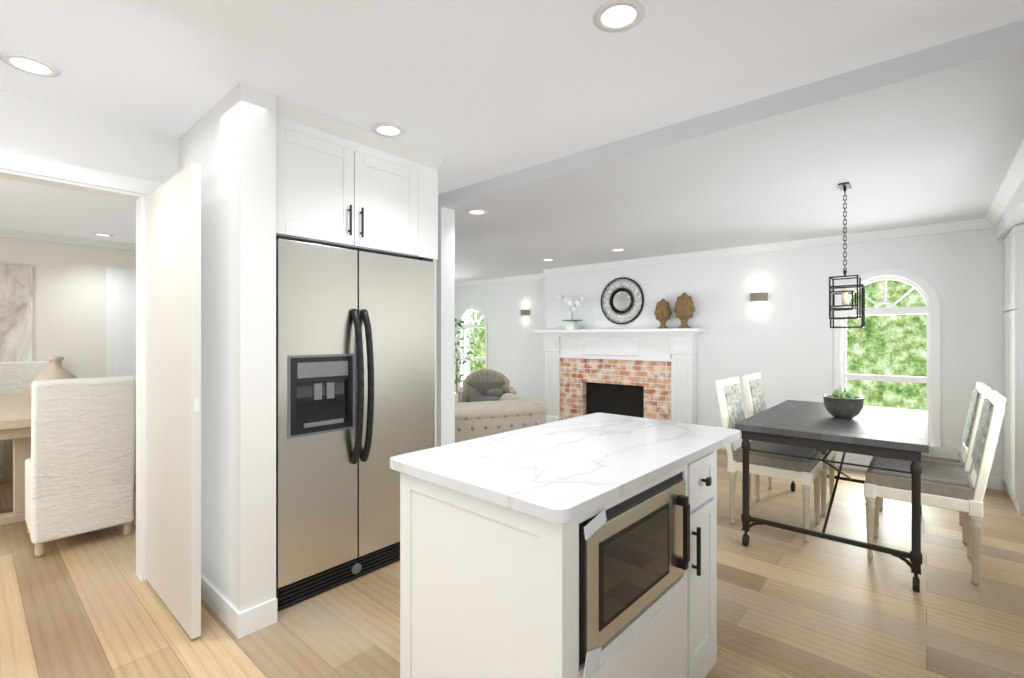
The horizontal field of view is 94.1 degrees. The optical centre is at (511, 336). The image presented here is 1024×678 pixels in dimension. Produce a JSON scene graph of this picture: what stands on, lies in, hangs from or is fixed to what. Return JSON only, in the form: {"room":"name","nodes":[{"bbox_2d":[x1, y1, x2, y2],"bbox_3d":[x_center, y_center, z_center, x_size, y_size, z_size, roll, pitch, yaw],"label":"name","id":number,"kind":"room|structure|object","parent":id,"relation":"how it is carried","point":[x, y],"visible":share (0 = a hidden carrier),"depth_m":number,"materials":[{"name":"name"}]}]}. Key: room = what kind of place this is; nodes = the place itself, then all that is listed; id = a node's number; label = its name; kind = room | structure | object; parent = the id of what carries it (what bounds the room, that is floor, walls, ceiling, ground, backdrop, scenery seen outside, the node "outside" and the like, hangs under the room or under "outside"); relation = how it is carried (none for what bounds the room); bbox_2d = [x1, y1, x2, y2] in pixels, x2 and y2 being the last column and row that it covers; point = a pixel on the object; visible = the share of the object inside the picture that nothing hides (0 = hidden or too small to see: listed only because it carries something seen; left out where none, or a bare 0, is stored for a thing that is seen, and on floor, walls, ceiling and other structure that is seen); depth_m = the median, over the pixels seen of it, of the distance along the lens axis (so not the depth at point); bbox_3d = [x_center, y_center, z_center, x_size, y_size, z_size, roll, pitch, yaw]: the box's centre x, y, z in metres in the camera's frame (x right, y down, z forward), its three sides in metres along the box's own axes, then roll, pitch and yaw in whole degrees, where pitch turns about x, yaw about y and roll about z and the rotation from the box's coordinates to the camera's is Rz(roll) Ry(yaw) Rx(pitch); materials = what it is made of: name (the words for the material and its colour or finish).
{"room":"kitchen","nodes":[
{"label":"kitchen","id":0,"kind":"room"},
{"bbox_2d":[0,236,135,377],"bbox_3d":[-4.200,0.010,6.235,0.120,2.580,9.100,0,0,41],"label":"wall","id":1,"kind":"structure","parent":0,"point":[68,302],"depth_m":5.31,"materials":[{"name":"beige paint"}]},
{"bbox_2d":[0,264,31,361],"bbox_3d":[-5.411,-0.200,4.717,0.037,1.100,0.940,0,0,41],"label":"canvas art","id":2,"kind":"object","parent":1,"relation":"attached to","point":[15,313],"visible":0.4,"depth_m":4.97},
{"bbox_2d":[0,228,135,250],"bbox_3d":[-5.422,-1.073,4.680,0.075,0.075,4.910,0,0,41],"label":"crown molding","id":3,"kind":"structure","parent":1,"relation":"attached to","point":[11,233],"depth_m":5.25,"materials":[{"name":"white paint"}]},
{"bbox_2d":[105,267,135,377],"bbox_3d":[-4.405,0.245,5.883,0.027,2.110,0.940,0,0,41],"label":"door","id":4,"kind":"structure","parent":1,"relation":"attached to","point":[120,321],"depth_m":5.62,"materials":[{"name":"white paint"}]},
{"bbox_2d":[0,91,178,183],"bbox_3d":[-2.478,0.095,2.042,0.120,2.410,5.030,0,0,41],"label":"wall","id":5,"kind":"structure","parent":0,"point":[29,127],"depth_m":2.36,"materials":[{"name":"white paint"}]},
{"bbox_2d":[0,151,162,580],"bbox_3d":[-2.270,0.233,2.281,0.152,2.135,0.955,0,0,41],"label":"door frame","id":6,"kind":"structure","parent":5,"relation":"attached to","point":[22,168],"depth_m":2.54,"materials":[{"name":"white paint"}]},
{"bbox_2d":[146,163,200,638],"bbox_3d":[-1.644,0.273,2.305,0.788,2.031,0.048,0,0,41],"label":"door","id":7,"kind":"structure","parent":5,"relation":"in","point":[173,391],"depth_m":2.18,"materials":[{"name":"white paint"}]},
{"bbox_2d":[179,82,275,611],"bbox_3d":[-1.470,0.095,2.424,0.900,2.410,0.150,0,0,41],"label":"wall","id":8,"kind":"structure","parent":0,"point":[227,142],"depth_m":2.16,"materials":[{"name":"white paint"}]},
{"bbox_2d":[201,573,244,638],"bbox_3d":[-1.524,1.248,2.352,0.914,0.105,0.030,0,0,41],"label":"baseboard","id":9,"kind":"structure","parent":8,"relation":"attached to","point":[233,618],"depth_m":2.17,"materials":[{"name":"white paint"}]},
{"bbox_2d":[436,207,454,446],"bbox_3d":[-2.262,0.145,5.279,4.660,2.310,0.140,0,0,41],"label":"wall","id":10,"kind":"structure","parent":0,"point":[445,348],"depth_m":3.73,"materials":[{"name":"white paint"}]},
{"bbox_2d":[455,278,545,401],"bbox_3d":[-0.430,0.145,8.536,3.150,2.310,0.120,0,0,41],"label":"wall","id":11,"kind":"structure","parent":0,"point":[516,354],"depth_m":8.03,"materials":[{"name":"white paint"}]},
{"bbox_2d":[458,305,487,389],"bbox_3d":[-0.692,0.258,8.730,0.790,1.665,0.170,0,0,41],"label":"window","id":12,"kind":"structure","parent":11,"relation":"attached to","point":[465,313],"depth_m":8.84,"materials":[{"name":"white paint"}]},
{"bbox_2d":[455,274,545,286],"bbox_3d":[-0.347,-0.972,8.334,2.760,0.075,0.075,0,0,41],"label":"crown molding","id":13,"kind":"structure","parent":11,"relation":"attached to","point":[533,276],"depth_m":8.19,"materials":[{"name":"white paint"}]},
{"bbox_2d":[520,310,529,315],"bbox_3d":[0.198,-0.400,7.849,0.178,0.090,0.089,0,0,41],"label":"sconce","id":14,"kind":"object","parent":11,"relation":"attached to","point":[524,312],"visible":1,"depth_m":7.80,"materials":[{"name":"brown metal"}]},
{"bbox_2d":[0,449,1023,677],"bbox_3d":[-1.098,1.350,3.538,8.700,0.100,9.100,0,0,41],"label":"floor","id":15,"kind":"structure","parent":0,"point":[791,604],"depth_m":2.27,"materials":[{"name":"brown wood"}]},
{"bbox_2d":[0,393,30,525],"bbox_3d":[-3.893,0.920,3.981,2.100,0.760,1.000,0,0,41],"label":"table","id":16,"kind":"object","parent":15,"relation":"on","point":[15,423],"visible":0.12,"depth_m":3.35,"materials":[{"name":"brown wood"}]},
{"bbox_2d":[28,356,76,398],"bbox_3d":[-3.785,0.350,3.953,0.315,0.375,0.320,0,0,41],"label":"vase","id":17,"kind":"object","parent":16,"relation":"on","point":[55,369],"visible":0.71,"depth_m":3.90,"materials":[{"name":"beige ceramic"}]},
{"bbox_2d":[0,361,48,473],"bbox_3d":[-4.867,0.777,4.827,0.640,1.045,0.478,0,0,41],"label":"chair","id":18,"kind":"object","parent":15,"relation":"on","point":[17,377],"visible":0.21,"depth_m":4.89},
{"bbox_2d":[25,376,135,556],"bbox_3d":[-2.819,0.777,3.113,0.640,1.045,0.478,0,0,41],"label":"chair","id":19,"kind":"object","parent":15,"relation":"on","point":[79,470],"visible":0.98,"depth_m":2.92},
{"bbox_2d":[135,435,135,473],"bbox_3d":[-2.990,0.777,4.334,0.478,1.045,0.640,0,0,41],"label":"chair","id":20,"kind":"object","parent":15,"relation":"on","point":[135,454],"depth_m":4.18,"materials":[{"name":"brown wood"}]},
{"bbox_2d":[276,235,434,611],"bbox_3d":[-1.013,0.411,2.782,0.792,1.778,0.950,0,0,41],"label":"fridge","id":21,"kind":"object","parent":15,"relation":"on","point":[355,370],"visible":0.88,"depth_m":2.47,"materials":[{"name":"metal"}]},
{"bbox_2d":[276,97,442,446],"bbox_3d":[-1.034,0.097,2.820,0.739,2.406,1.010,0,0,41],"label":"tall cabinet","id":22,"kind":"object","parent":15,"relation":"on","point":[341,184],"visible":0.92,"depth_m":2.54,"materials":[{"name":"white paint"}]},
{"bbox_2d":[455,318,475,402],"bbox_3d":[-0.961,0.485,8.293,0.710,1.630,0.680,0,0,41],"label":"ficus tree","id":23,"kind":"object","parent":15,"relation":"on","point":[458,323],"visible":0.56,"depth_m":8.33,"materials":[{"name":"green plant"}]},
{"bbox_2d":[458,369,515,402],"bbox_3d":[-0.331,0.872,6.258,0.730,0.855,0.778,0,0,-4],"label":"armchair","id":24,"kind":"object","parent":15,"relation":"on","point":[485,385],"visible":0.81,"depth_m":6.52,"materials":[{"name":"grey fabric"}]},
{"bbox_2d":[455,393,546,442],"bbox_3d":[-0.363,0.955,4.837,1.185,0.690,0.879,0,0,-21],"label":"tufted sofa","id":25,"kind":"object","parent":15,"relation":"on","point":[507,412],"visible":0.38,"depth_m":4.48,"materials":[{"name":"beige fabric"}]},
{"bbox_2d":[400,445,725,677],"bbox_3d":[0.242,0.871,1.742,0.720,0.858,1.042,0,0,43],"label":"kitchen island","id":26,"kind":"object","parent":15,"relation":"on","point":[584,546],"depth_m":1.40,"materials":[{"name":"wood"}]},
{"bbox_2d":[390,413,740,524],"bbox_3d":[0.293,0.440,1.858,0.740,0.060,1.330,0,0,43],"label":"island countertop","id":27,"kind":"structure","parent":26,"relation":"on","point":[552,472],"depth_m":1.58,"materials":[{"name":"white stone"}]},
{"bbox_2d":[533,328,705,423],"bbox_3d":[1.309,0.600,6.330,2.390,1.400,0.281,0,0,41],"label":"fireplace mantel","id":28,"kind":"object","parent":15,"relation":"on","point":[647,373],"visible":0.75,"depth_m":6.26,"materials":[{"name":"wood"}]},
{"bbox_2d":[557,295,585,329],"bbox_3d":[0.848,-0.354,6.738,0.476,0.505,0.287,0,0,41],"label":"orchid pot","id":29,"kind":"object","parent":28,"relation":"on","point":[571,325],"visible":1,"depth_m":6.68,"materials":[{"name":"white ceramic"}]},
{"bbox_2d":[654,299,671,328],"bbox_3d":[1.855,-0.290,5.861,0.195,0.375,0.190,0,0,41],"label":"finial","id":30,"kind":"object","parent":28,"relation":"on","point":[663,312],"visible":1,"depth_m":5.80,"materials":[{"name":"brown wood"}]},
{"bbox_2d":[674,292,694,327],"bbox_3d":[2.055,-0.319,5.687,0.226,0.434,0.220,0,0,41],"label":"finial","id":31,"kind":"object","parent":28,"relation":"on","point":[684,308],"visible":1,"depth_m":5.62,"materials":[{"name":"brown wood"}]},
{"bbox_2d":[715,376,821,541],"bbox_3d":[1.800,0.802,3.351,0.584,0.995,0.448,0,0,41],"label":"chair","id":32,"kind":"object","parent":15,"relation":"on","point":[805,472],"visible":0.77,"depth_m":3.28,"materials":[{"name":"white wood"}]},
{"bbox_2d":[742,372,835,515],"bbox_3d":[2.201,0.802,3.797,0.584,0.995,0.448,0,0,41],"label":"chair","id":33,"kind":"object","parent":15,"relation":"on","point":[754,394],"visible":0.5,"depth_m":3.79,"materials":[{"name":"white wood"}]},
{"bbox_2d":[735,400,928,591],"bbox_3d":[2.223,0.920,3.235,0.910,0.760,1.500,0,0,41],"label":"dining table","id":34,"kind":"object","parent":15,"relation":"on","point":[895,433],"visible":0.79,"depth_m":2.81,"materials":[{"name":"brown wood"}]},
{"bbox_2d":[822,386,864,418],"bbox_3d":[2.209,0.439,3.181,0.236,0.199,0.236,0,0,41],"label":"succulents","id":35,"kind":"object","parent":34,"relation":"on","point":[839,403],"visible":1,"depth_m":3.12,"materials":[{"name":"grey ceramic"}]},
{"bbox_2d":[873,382,990,543],"bbox_3d":[2.844,0.802,3.265,0.584,0.995,0.448,0,0,41],"label":"chair","id":36,"kind":"object","parent":15,"relation":"on","point":[944,456],"visible":0.42,"depth_m":3.05,"materials":[{"name":"white wood"}]},
{"bbox_2d":[864,390,1005,584],"bbox_3d":[2.429,0.802,2.771,0.584,0.995,0.448,0,0,41],"label":"chair","id":37,"kind":"object","parent":15,"relation":"on","point":[954,488],"visible":1,"depth_m":2.61,"materials":[{"name":"white wood"}]},
{"bbox_2d":[1003,224,1023,514],"bbox_3d":[4.152,0.237,3.583,0.586,2.125,0.696,0,0,41],"label":"pantry cabinet","id":38,"kind":"object","parent":15,"relation":"on","point":[1013,356],"visible":1,"depth_m":3.54,"materials":[{"name":"white paint"}]},
{"bbox_2d":[0,0,1023,243],"bbox_3d":[-2.433,-1.195,2.002,8.700,0.170,5.030,0,0,41],"label":"ceiling","id":39,"kind":"structure","parent":0,"point":[470,92],"depth_m":1.92,"materials":[{"name":"paint"}]},
{"bbox_2d":[0,52,60,76],"bbox_3d":[-1.957,-1.105,1.940,0.176,0.009,0.176,0,0,41],"label":"recessed light","id":40,"kind":"object","parent":39,"relation":"in","point":[29,64],"visible":1,"depth_m":1.94,"materials":[{"name":"white paint"}]},
{"bbox_2d":[92,233,112,236],"bbox_3d":[-4.422,-1.105,5.156,0.176,0.009,0.176,0,0,41],"label":"recessed light","id":41,"kind":"object","parent":39,"relation":"in","point":[104,234],"visible":1,"depth_m":5.15,"materials":[{"name":"white paint"}]},
{"bbox_2d":[371,122,404,136],"bbox_3d":[-0.660,-1.105,2.548,0.176,0.009,0.176,0,0,41],"label":"recessed light","id":42,"kind":"object","parent":39,"relation":"in","point":[386,129],"visible":1,"depth_m":2.54,"materials":[{"name":"white paint"}]},
{"bbox_2d":[593,0,644,32],"bbox_3d":[0.367,-1.105,1.642,0.176,0.009,0.176,0,0,41],"label":"recessed light","id":43,"kind":"object","parent":39,"relation":"in","point":[611,16],"visible":1,"depth_m":1.64,"materials":[{"name":"white paint"}]},
{"bbox_2d":[438,19,1023,282],"bbox_3d":[0.552,-1.145,5.436,8.700,0.270,4.070,0,0,41],"label":"ceiling","id":44,"kind":"structure","parent":0,"point":[931,135],"depth_m":2.98,"materials":[{"name":"paint"}]},
{"bbox_2d":[466,209,487,214],"bbox_3d":[-0.282,-1.004,3.836,0.176,0.009,0.176,0,0,41],"label":"recessed light","id":45,"kind":"object","parent":44,"relation":"attached to","point":[476,211],"visible":1,"depth_m":3.82,"materials":[{"name":"white paint"}]},
{"bbox_2d":[610,248,625,250],"bbox_3d":[1.224,-1.004,5.508,0.176,0.009,0.176,0,0,41],"label":"recessed light","id":46,"kind":"object","parent":44,"relation":"attached to","point":[619,249],"visible":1,"depth_m":5.48,"materials":[{"name":"white paint"}]},
{"bbox_2d":[829,182,864,327],"bbox_3d":[2.218,-0.535,3.160,0.181,0.950,0.179,0,0,41],"label":"pendant lantern","id":47,"kind":"object","parent":44,"relation":"hanging from","point":[833,307],"visible":1,"depth_m":3.16,"materials":[{"name":"brown metal"}]},
{"bbox_2d":[546,227,1006,490],"bbox_3d":[2.748,0.145,5.562,5.550,2.310,0.440,0,0,41],"label":"wall","id":48,"kind":"structure","parent":0,"point":[781,340],"depth_m":5.03,"materials":[{"name":"white paint"}]},
{"bbox_2d":[601,277,643,324],"bbox_3d":[1.459,-0.480,6.358,0.630,0.630,0.040,0,0,41],"label":"wall decoration","id":49,"kind":"object","parent":48,"relation":"attached to","point":[622,300],"visible":1,"depth_m":6.34,"materials":[{"name":"black plastic"}]},
{"bbox_2d":[750,292,767,301],"bbox_3d":[2.705,-0.440,5.246,0.178,0.090,0.089,0,0,41],"label":"sconce","id":50,"kind":"object","parent":48,"relation":"attached to","point":[761,296],"visible":0.98,"depth_m":5.20,"materials":[{"name":"brown metal"}]},
{"bbox_2d":[540,219,984,275],"bbox_3d":[2.296,-0.972,5.614,4.800,0.075,0.075,0,0,41],"label":"crown molding","id":51,"kind":"structure","parent":48,"relation":"attached to","point":[968,224],"depth_m":5.04,"materials":[{"name":"white paint"}]},
{"bbox_2d":[720,442,1002,490],"bbox_3d":[3.235,1.248,4.838,2.435,0.105,0.014,0,0,41],"label":"baseboard","id":52,"kind":"structure","parent":48,"relation":"attached to","point":[996,483],"depth_m":4.67,"materials":[{"name":"white paint"}]},
{"bbox_2d":[834,269,940,446],"bbox_3d":[3.585,0.230,4.589,0.840,1.760,0.170,0,0,41],"label":"window","id":53,"kind":"structure","parent":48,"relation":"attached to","point":[931,309],"depth_m":4.46,"materials":[{"name":"white paint"}]},
{"bbox_2d":[980,140,1023,227],"bbox_3d":[3.028,-0.972,2.854,0.075,0.075,3.080,0,0,41],"label":"crown molding","id":54,"kind":"structure","parent":48,"relation":"attached to","point":[1011,187],"depth_m":3.17,"materials":[{"name":"white paint"}]},
{"bbox_2d":[996,185,1023,239],"bbox_3d":[3.271,-0.920,2.596,0.630,0.180,3.350,0,0,41],"label":"soffit","id":55,"kind":"structure","parent":0,"point":[1013,216],"depth_m":3.40,"materials":[{"name":"white paint"}]},
{"label":"outside","id":56,"kind":"structure","parent":0,"visible":0},
{"bbox_2d":[470,280,926,409],"bbox_3d":[2.266,0.050,7.179,8.600,3.100,0.310,0,0,41],"label":"foliage","id":57,"kind":"object","parent":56,"point":[893,345],"visible":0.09,"depth_m":5.32,"materials":[{"name":"green plant"}]}
]}

